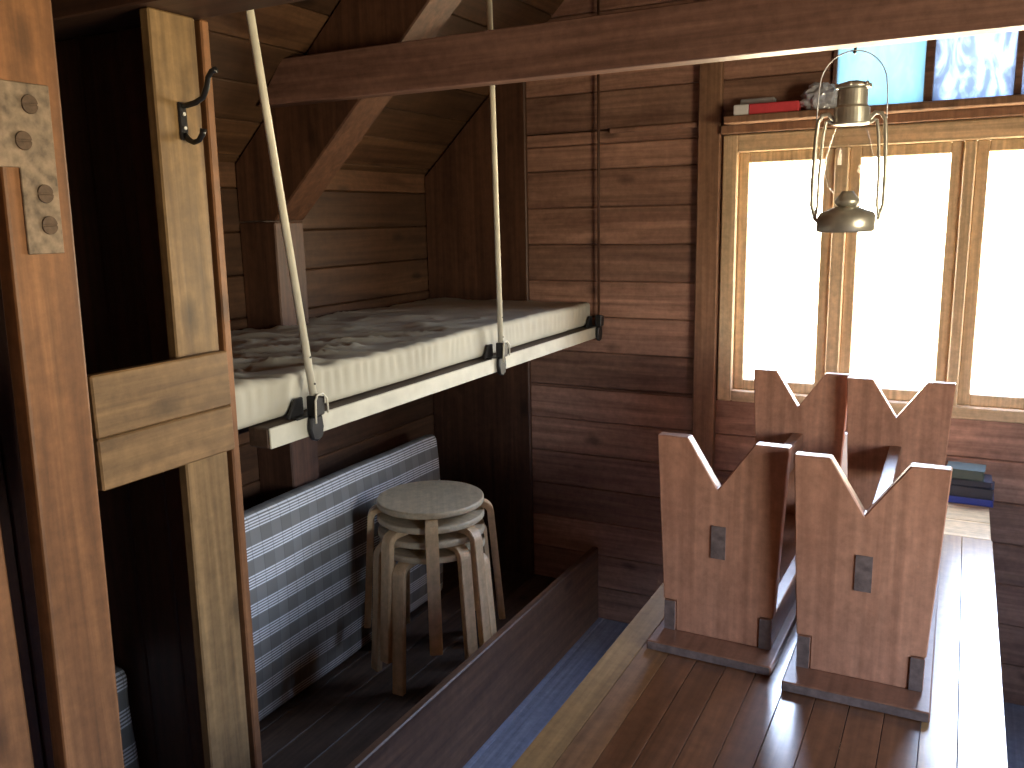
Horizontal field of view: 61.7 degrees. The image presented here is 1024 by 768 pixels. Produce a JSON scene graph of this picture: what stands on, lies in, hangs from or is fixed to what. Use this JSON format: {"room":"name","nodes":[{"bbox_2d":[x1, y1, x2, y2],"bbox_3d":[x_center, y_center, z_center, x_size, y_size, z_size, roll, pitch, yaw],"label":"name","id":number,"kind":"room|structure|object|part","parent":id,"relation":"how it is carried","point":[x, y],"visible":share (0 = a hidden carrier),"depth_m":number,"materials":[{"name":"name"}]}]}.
{"room":"wooden cabin interior","nodes":[
{"label":"wooden cabin interior","id":0,"kind":"room"},
{"bbox_2d":[218,162,434,510],"bbox_3d":[-1.463,0.401,1.737,0.090,1.902,4.920,4,12,27],"label":"wall","id":1,"kind":"structure","parent":0,"point":[365,247],"depth_m":3.22,"materials":[{"name":"brown wood"}]},
{"bbox_2d":[240,222,318,502],"bbox_3d":[-0.742,0.299,2.857,0.148,1.648,0.130,4,12,27],"label":"stud","id":2,"kind":"object","parent":1,"relation":"attached to","point":[268,291],"visible":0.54,"depth_m":2.70,"materials":[{"name":"brown wood"}]},
{"bbox_2d":[196,0,563,174],"bbox_3d":[0.186,-1.226,0.458,4.023,1.981,4.960,4,12,27],"label":"ceiling","id":3,"kind":"structure","parent":0,"point":[411,133],"depth_m":2.82,"materials":[{"name":"brown wood"}]},
{"bbox_2d":[51,0,304,41],"bbox_3d":[0.372,-0.636,0.976,3.323,0.133,0.135,4,12,27],"label":"tie beam","id":4,"kind":"structure","parent":3,"relation":"attached to","point":[72,19],"depth_m":1.50,"materials":[{"name":"brown wood"}]},
{"bbox_2d":[236,0,460,220],"bbox_3d":[-0.011,-1.415,2.119,1.878,1.957,0.130,4,12,27],"label":"diagonal brace","id":5,"kind":"object","parent":3,"relation":"attached to","point":[314,141],"visible":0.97,"depth_m":2.49,"materials":[{"name":"brown wood"}]},
{"bbox_2d":[238,0,603,448],"bbox_3d":[-0.436,-0.715,2.576,0.797,1.390,1.870,4,12,27],"label":"frame","id":6,"kind":"object","parent":3,"relation":"hanging from","point":[318,417],"visible":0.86,"depth_m":2.08,"materials":[{"name":"beige paint"}]},
{"bbox_2d":[231,297,589,429],"bbox_3d":[-0.443,-0.148,2.689,0.737,0.117,1.883,4,12,27],"label":"mattress","id":7,"kind":"object","parent":6,"relation":"on","point":[359,351],"visible":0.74,"depth_m":2.37,"materials":[{"name":"fabric"}]},
{"bbox_3d":[-0.110,-0.047,2.568,0.056,0.044,1.805,4,12,27],"label":"rail","id":8,"kind":"part","parent":6,"relation":"part of","materials":[{"name":"beige wood"}]},
{"bbox_2d":[259,0,1023,107],"bbox_3d":[0.759,-0.753,1.728,3.343,0.121,0.060,4,12,27],"label":"tie beam","id":9,"kind":"structure","parent":3,"relation":"attached to","point":[706,31],"depth_m":1.95,"materials":[{"name":"brown wood"}]},
{"bbox_3d":[0.724,-0.718,1.810,0.006,0.037,0.037,4,12,27],"label":"hook","id":10,"kind":"object","parent":9,"relation":"attached to","visible":0},
{"bbox_2d":[810,50,887,232],"bbox_3d":[0.733,-0.523,1.857,0.123,0.381,0.123,-9,14,-36],"label":"hurricane lantern","id":11,"kind":"object","parent":10,"relation":"hanging from","point":[852,109],"visible":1,"depth_m":1.84,"materials":[{"name":"metal"}]},
{"bbox_3d":[0.737,-0.363,1.888,0.124,0.056,0.124,1,11,13],"label":"tank","id":12,"kind":"part","parent":11,"relation":"part of","materials":[{"name":"metal"}]},
{"bbox_3d":[0.736,-0.407,1.880,0.052,0.032,0.052,1,11,13],"label":"burner","id":13,"kind":"part","parent":11,"relation":"part of","materials":[{"name":"metal"}]},
{"bbox_2d":[417,0,1023,705],"bbox_3d":[1.333,-0.741,2.760,3.890,3.642,0.090,4,12,27],"label":"wall","id":14,"kind":"structure","parent":0,"point":[600,409],"depth_m":3.26,"materials":[{"name":"brown wood"}]},
{"bbox_2d":[425,82,533,574],"bbox_3d":[-0.137,-0.171,3.595,0.473,2.268,0.022,4,12,27],"label":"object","id":15,"kind":"structure","parent":14,"relation":"attached to","point":[483,425],"depth_m":3.55,"materials":[{"name":"brown wood"}]},
{"bbox_2d":[609,122,697,133],"bbox_3d":[0.510,-0.926,3.099,0.334,0.018,0.018,4,12,27],"label":"trim","id":16,"kind":"structure","parent":14,"relation":"attached to","point":[692,124],"depth_m":3.09,"materials":[{"name":"brown wood"}]},
{"bbox_2d":[692,0,723,471],"bbox_3d":[0.708,-0.237,3.125,0.080,2.540,0.032,4,12,27],"label":"trim","id":17,"kind":"structure","parent":14,"relation":"attached to","point":[711,75],"depth_m":3.07,"materials":[{"name":"brown wood"}]},
{"bbox_2d":[717,116,1023,423],"bbox_3d":[1.281,-0.370,2.840,1.165,0.940,0.090,4,12,27],"label":"window","id":18,"kind":"structure","parent":14,"relation":"in","point":[970,143],"depth_m":2.83,"materials":[{"name":"brown wood"}]},
{"bbox_3d":[0.951,-0.386,3.010,0.318,0.838,0.035,4,12,27],"label":"sash","id":19,"kind":"part","parent":18,"relation":"part of","materials":[{"name":"brown wood"}]},
{"bbox_3d":[1.290,0.071,2.924,1.061,0.042,0.090,4,12,27],"label":"frame rail","id":20,"kind":"part","parent":18,"relation":"part of","materials":[{"name":"brown wood"}]},
{"bbox_3d":[1.272,-0.802,2.757,1.061,0.060,0.090,4,12,27],"label":"frame rail","id":21,"kind":"part","parent":18,"relation":"part of","materials":[{"name":"brown wood"}]},
{"bbox_3d":[1.280,-0.361,2.840,0.334,0.838,0.035,4,12,27],"label":"sash","id":22,"kind":"part","parent":18,"relation":"part of","materials":[{"name":"brown wood"}]},
{"bbox_3d":[1.604,-0.335,2.671,0.329,0.838,0.035,4,12,27],"label":"sash","id":23,"kind":"part","parent":18,"relation":"part of","materials":[{"name":"brown wood"}]},
{"bbox_2d":[721,94,1023,134],"bbox_3d":[1.590,-0.816,2.489,1.977,0.052,0.114,4,12,27],"label":"shelf","id":24,"kind":"object","parent":14,"relation":"attached to","point":[1007,105],"visible":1,"depth_m":2.66,"materials":[{"name":"brown wood"}]},
{"bbox_2d":[740,97,775,104],"bbox_3d":[0.833,-0.936,2.903,0.115,0.058,0.035,4,12,27],"label":"packet","id":25,"kind":"object","parent":24,"relation":"on","point":[767,99],"visible":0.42,"depth_m":2.88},
{"bbox_2d":[733,100,800,115],"bbox_3d":[0.845,-0.912,2.841,0.210,0.034,0.050,4,12,26],"label":"packet","id":26,"kind":"object","parent":24,"relation":"on","point":[784,106],"visible":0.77,"depth_m":2.82,"materials":[{"name":"red cardboard"}]},
{"bbox_2d":[800,82,837,109],"bbox_3d":[1.003,-0.931,2.771,0.142,0.090,0.082,4,12,27],"label":"plastic bag","id":27,"kind":"object","parent":24,"relation":"on","point":[828,93],"visible":0.74,"depth_m":2.75,"materials":[{"name":"plastic"}]},
{"bbox_2d":[832,30,1023,105],"bbox_3d":[1.410,-1.024,2.631,0.795,0.318,0.062,4,12,27],"label":"window","id":28,"kind":"structure","parent":14,"relation":"in","point":[985,65],"depth_m":2.66,"materials":[{"name":"blue glass"}]},
{"bbox_3d":[1.179,-1.036,2.737,0.260,0.285,0.004,4,12,27],"label":"pane","id":29,"kind":"part","parent":28,"relation":"part of","materials":[{"name":"blue glass"}]},
{"bbox_3d":[1.415,-1.018,2.615,0.220,0.285,0.004,4,12,27],"label":"pane","id":30,"kind":"part","parent":28,"relation":"part of","materials":[{"name":"blue glass"}]},
{"bbox_3d":[1.635,-1.000,2.501,0.238,0.285,0.004,4,12,27],"label":"pane","id":31,"kind":"part","parent":28,"relation":"part of","materials":[{"name":"blue glass"}]},
{"bbox_2d":[462,617,1023,767],"bbox_3d":[0.278,1.500,0.962,3.958,0.040,4.900,4,12,27],"label":"floor","id":32,"kind":"structure","parent":0,"point":[506,745],"depth_m":2.90,"materials":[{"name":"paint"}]},
{"bbox_2d":[0,526,33,767],"bbox_3d":[-0.825,0.183,1.209,0.055,2.500,0.171,4,12,27],"label":"post","id":33,"kind":"object","parent":32,"relation":"on","point":[15,743],"visible":1,"depth_m":1.31,"materials":[{"name":"red wood"}]},
{"bbox_2d":[0,281,53,767],"bbox_3d":[-1.091,0.373,1.044,0.020,2.200,1.072,4,12,27],"label":"wall","id":34,"kind":"structure","parent":32,"relation":"on","point":[13,518],"depth_m":1.48,"materials":[{"name":"brown wood"}]},
{"bbox_2d":[0,0,123,767],"bbox_3d":[-0.714,0.152,1.356,0.037,2.500,0.159,4,12,27],"label":"post","id":35,"kind":"object","parent":32,"relation":"on","point":[40,292],"visible":1,"depth_m":1.33,"materials":[{"name":"red wood"}]},
{"bbox_2d":[0,79,63,254],"bbox_3d":[-0.706,-0.313,1.252,0.007,0.245,0.095,4,12,27],"label":"plate","id":36,"kind":"object","parent":35,"relation":"attached to","point":[26,133],"visible":1,"depth_m":1.26,"materials":[{"name":"metal"}]},
{"bbox_2d":[115,665,138,767],"bbox_3d":[-0.931,0.974,1.958,0.112,0.665,0.135,4,12,27],"label":"mattress","id":37,"kind":"object","parent":32,"relation":"on","point":[130,755],"visible":0.12,"depth_m":1.94,"materials":[{"name":"grey fabric"}]},
{"bbox_2d":[55,19,262,767],"bbox_3d":[-0.882,0.302,1.903,0.771,2.006,0.046,4,12,27],"label":"wall","id":38,"kind":"structure","parent":32,"relation":"on","point":[102,82],"depth_m":1.75,"materials":[{"name":"red wood"}]},
{"bbox_2d":[139,7,250,767],"bbox_3d":[-0.586,0.341,1.671,0.023,2.006,0.128,4,12,27],"label":"post","id":39,"kind":"object","parent":32,"relation":"on","point":[168,38],"visible":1,"depth_m":1.59,"materials":[{"name":"brown wood"}]},
{"bbox_2d":[87,350,234,490],"bbox_3d":[-0.614,0.056,1.520,0.022,0.193,0.292,4,12,27],"label":"board","id":40,"kind":"object","parent":39,"relation":"attached to","point":[149,419],"visible":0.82,"depth_m":1.49,"materials":[{"name":"brown wood"}]},
{"bbox_2d":[177,66,217,144],"bbox_3d":[-0.548,-0.486,1.504,0.085,0.129,0.018,3,12,20],"label":"coat hook","id":41,"kind":"object","parent":39,"relation":"attached to","point":[182,115],"visible":1,"depth_m":1.51,"materials":[{"name":"black metal"}]},
{"bbox_3d":[-0.584,-0.466,1.521,0.006,0.066,0.018,4,12,27],"label":"plate","id":42,"kind":"part","parent":41,"relation":"part of","materials":[{"name":"black metal"}]},
{"bbox_3d":[-0.561,-0.437,1.516,0.057,0.029,0.011,4,12,24],"label":"arm","id":43,"kind":"part","parent":41,"relation":"part of"},
{"bbox_3d":[-0.547,-0.517,1.496,0.081,0.065,0.012,3,12,20],"label":"arm","id":44,"kind":"part","parent":41,"relation":"part of"},
{"bbox_2d":[259,547,597,767],"bbox_3d":[-0.423,0.964,2.891,0.768,0.315,1.906,4,12,27],"label":"bench","id":45,"kind":"object","parent":32,"relation":"on","point":[451,705],"visible":0.63,"depth_m":2.76,"materials":[{"name":"brown wood"}]},
{"bbox_2d":[244,434,442,720],"bbox_3d":[-0.658,0.658,2.805,0.075,0.665,1.530,4,12,27],"label":"mattress","id":46,"kind":"object","parent":45,"relation":"on","point":[306,545],"visible":0.36,"depth_m":2.79,"materials":[{"name":"grey fabric"}]},
{"bbox_2d":[379,533,496,695],"bbox_3d":[-0.264,0.738,2.921,0.365,0.449,0.365,-5,11,-17],"label":"stool","id":47,"kind":"object","parent":45,"relation":"on","point":[407,559],"visible":0.33,"depth_m":2.73,"materials":[{"name":"brown wood"}]},
{"bbox_3d":[-0.338,0.777,2.782,0.041,0.428,0.155,4,12,27],"label":"leg","id":48,"kind":"part","parent":47,"relation":"part of","materials":[{"name":"brown wood"}]},
{"bbox_3d":[-0.268,0.528,2.881,0.356,0.021,0.356,4,12,27],"label":"seat","id":49,"kind":"part","parent":47,"relation":"part of","materials":[{"name":"brown wood"}]},
{"bbox_2d":[371,519,495,671],"bbox_3d":[-0.265,0.690,2.912,0.365,0.449,0.365,1,11,9],"label":"stool","id":50,"kind":"object","parent":47,"relation":"on","point":[455,542],"visible":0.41,"depth_m":2.75,"materials":[{"name":"brown wood"}]},
{"bbox_3d":[-0.396,0.721,2.821,0.155,0.428,0.041,-9,13,-35],"label":"leg","id":51,"kind":"part","parent":50,"relation":"part of","materials":[{"name":"brown wood"}]},
{"bbox_3d":[-0.360,0.677,3.044,0.041,0.428,0.155,-9,13,-35],"label":"leg","id":52,"kind":"part","parent":50,"relation":"part of","materials":[{"name":"brown wood"}]},
{"bbox_3d":[-0.269,0.479,2.872,0.356,0.021,0.356,-9,13,-35],"label":"seat","id":53,"kind":"part","parent":50,"relation":"part of","materials":[{"name":"brown wood"}]},
{"bbox_2d":[377,507,490,663],"bbox_3d":[-0.266,0.641,2.903,0.365,0.449,0.365,-2,11,-6],"label":"stool","id":54,"kind":"object","parent":50,"relation":"on","point":[463,524],"visible":0.67,"depth_m":2.75,"materials":[{"name":"brown wood"}]},
{"bbox_3d":[-0.368,0.677,2.781,0.041,0.428,0.155,8,14,38],"label":"leg","id":55,"kind":"part","parent":54,"relation":"part of","materials":[{"name":"brown wood"}]},
{"bbox_3d":[-0.270,0.431,2.862,0.356,0.021,0.356,8,14,38],"label":"seat","id":56,"kind":"part","parent":54,"relation":"part of","materials":[{"name":"brown wood"}]},
{"bbox_2d":[364,480,504,655],"bbox_3d":[-0.267,0.592,2.893,0.365,0.449,0.365,8,14,38],"label":"stool","id":57,"kind":"object","parent":54,"relation":"on","point":[430,501],"visible":1,"depth_m":2.81,"materials":[{"name":"brown wood"}]},
{"bbox_3d":[-0.428,0.609,2.880,0.155,0.428,0.041,-2,11,-6],"label":"leg","id":58,"kind":"part","parent":57,"relation":"part of","materials":[{"name":"brown wood"}]},
{"bbox_3d":[-0.271,0.382,2.853,0.356,0.021,0.356,-2,11,-6],"label":"seat","id":59,"kind":"part","parent":57,"relation":"part of","materials":[{"name":"brown wood"}]},
{"bbox_3d":[-0.250,0.633,2.737,0.041,0.428,0.155,-2,11,-6],"label":"leg","id":60,"kind":"part","parent":57,"relation":"part of","materials":[{"name":"brown wood"}]},
{"bbox_3d":[-0.105,0.596,2.911,0.155,0.428,0.041,-2,11,-6],"label":"leg","id":61,"kind":"part","parent":57,"relation":"part of","materials":[{"name":"brown wood"}]},
{"bbox_3d":[-0.140,0.668,2.804,0.155,0.428,0.041,8,14,38],"label":"leg","id":62,"kind":"part","parent":54,"relation":"part of","materials":[{"name":"brown wood"}]},
{"bbox_3d":[-0.163,0.626,3.028,0.041,0.428,0.155,8,14,38],"label":"leg","id":63,"kind":"part","parent":54,"relation":"part of","materials":[{"name":"brown wood"}]},
{"bbox_3d":[-0.170,0.723,2.784,0.041,0.428,0.155,-9,13,-35],"label":"leg","id":64,"kind":"part","parent":50,"relation":"part of","materials":[{"name":"brown wood"}]},
{"bbox_3d":[-0.133,0.679,3.007,0.155,0.428,0.041,-9,13,-35],"label":"leg","id":65,"kind":"part","parent":50,"relation":"part of","materials":[{"name":"brown wood"}]},
{"bbox_3d":[-0.119,0.760,2.850,0.155,0.428,0.041,4,12,27],"label":"leg","id":66,"kind":"part","parent":47,"relation":"part of","materials":[{"name":"brown wood"}]},
{"bbox_2d":[511,502,1007,767],"bbox_3d":[0.679,0.898,1.987,0.735,0.740,2.324,4,12,27],"label":"table","id":67,"kind":"object","parent":32,"relation":"on","point":[639,706],"visible":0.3,"depth_m":1.58,"materials":[{"name":"brown wood"}]},
{"bbox_2d":[647,368,851,675],"bbox_3d":[0.638,0.260,2.155,0.268,0.451,1.026,5,12,28],"label":"wooden bench","id":68,"kind":"object","parent":67,"relation":"on","point":[728,548],"visible":0.82,"depth_m":1.79,"materials":[{"name":"brown wood"}]},
{"bbox_3d":[0.643,0.471,2.196,0.258,0.020,1.025,5,12,28],"label":"seat","id":69,"kind":"part","parent":68,"relation":"part of","materials":[{"name":"brown wood"}]},
{"bbox_3d":[0.434,0.325,1.786,0.268,0.431,0.030,5,12,28],"label":"leg","id":70,"kind":"part","parent":68,"relation":"part of","materials":[{"name":"brown wood"}]},
{"bbox_3d":[0.843,0.175,2.522,0.268,0.431,0.030,5,12,28],"label":"leg","id":71,"kind":"part","parent":68,"relation":"part of","materials":[{"name":"brown wood"}]},
{"bbox_2d":[841,432,846,477],"bbox_3d":[1.108,0.253,2.849,0.090,0.184,0.025,4,12,27],"label":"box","id":72,"kind":"object","parent":67,"relation":"on","point":[844,457],"visible":0.08,"depth_m":2.84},
{"bbox_2d":[781,376,955,722],"bbox_3d":[0.861,0.286,1.992,0.268,0.451,1.026,4,12,27],"label":"wooden bench","id":73,"kind":"object","parent":67,"relation":"on","point":[868,542],"visible":1,"depth_m":1.62,"materials":[{"name":"brown wood"}]},
{"bbox_3d":[0.866,0.498,2.033,0.258,0.020,1.025,4,12,27],"label":"seat","id":74,"kind":"part","parent":73,"relation":"part of","materials":[{"name":"brown wood"}]},
{"bbox_3d":[0.665,0.352,1.619,0.268,0.431,0.030,4,12,27],"label":"leg","id":75,"kind":"part","parent":73,"relation":"part of","materials":[{"name":"brown wood"}]},
{"bbox_3d":[1.058,0.201,2.363,0.268,0.431,0.030,4,12,27],"label":"leg","id":76,"kind":"part","parent":73,"relation":"part of","materials":[{"name":"brown wood"}]},
{"bbox_2d":[948,495,993,507],"bbox_3d":[1.442,0.356,2.705,0.137,0.022,0.100,5,12,28],"label":"book","id":77,"kind":"object","parent":67,"relation":"on","point":[953,499],"visible":0.43,"depth_m":2.66,"materials":[{"name":"blue paper"}]},
{"bbox_2d":[949,481,994,500],"bbox_3d":[1.445,0.328,2.698,0.127,0.034,0.100,5,13,30],"label":"book","id":78,"kind":"object","parent":77,"relation":"on","point":[961,491],"visible":0.47,"depth_m":2.66,"materials":[{"name":"black paper"}]},
{"bbox_2d":[951,474,992,488],"bbox_3d":[1.437,0.301,2.697,0.128,0.020,0.095,4,12,26],"label":"book","id":79,"kind":"object","parent":78,"relation":"on","point":[987,484],"visible":0.44,"depth_m":2.66,"materials":[{"name":"grey paper"}]},
{"bbox_2d":[947,461,985,481],"bbox_3d":[1.428,0.274,2.696,0.108,0.032,0.090,5,13,30],"label":"book","id":80,"kind":"object","parent":79,"relation":"on","point":[960,470],"visible":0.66,"depth_m":2.67,"materials":[{"name":"grey paper"}]}
]}

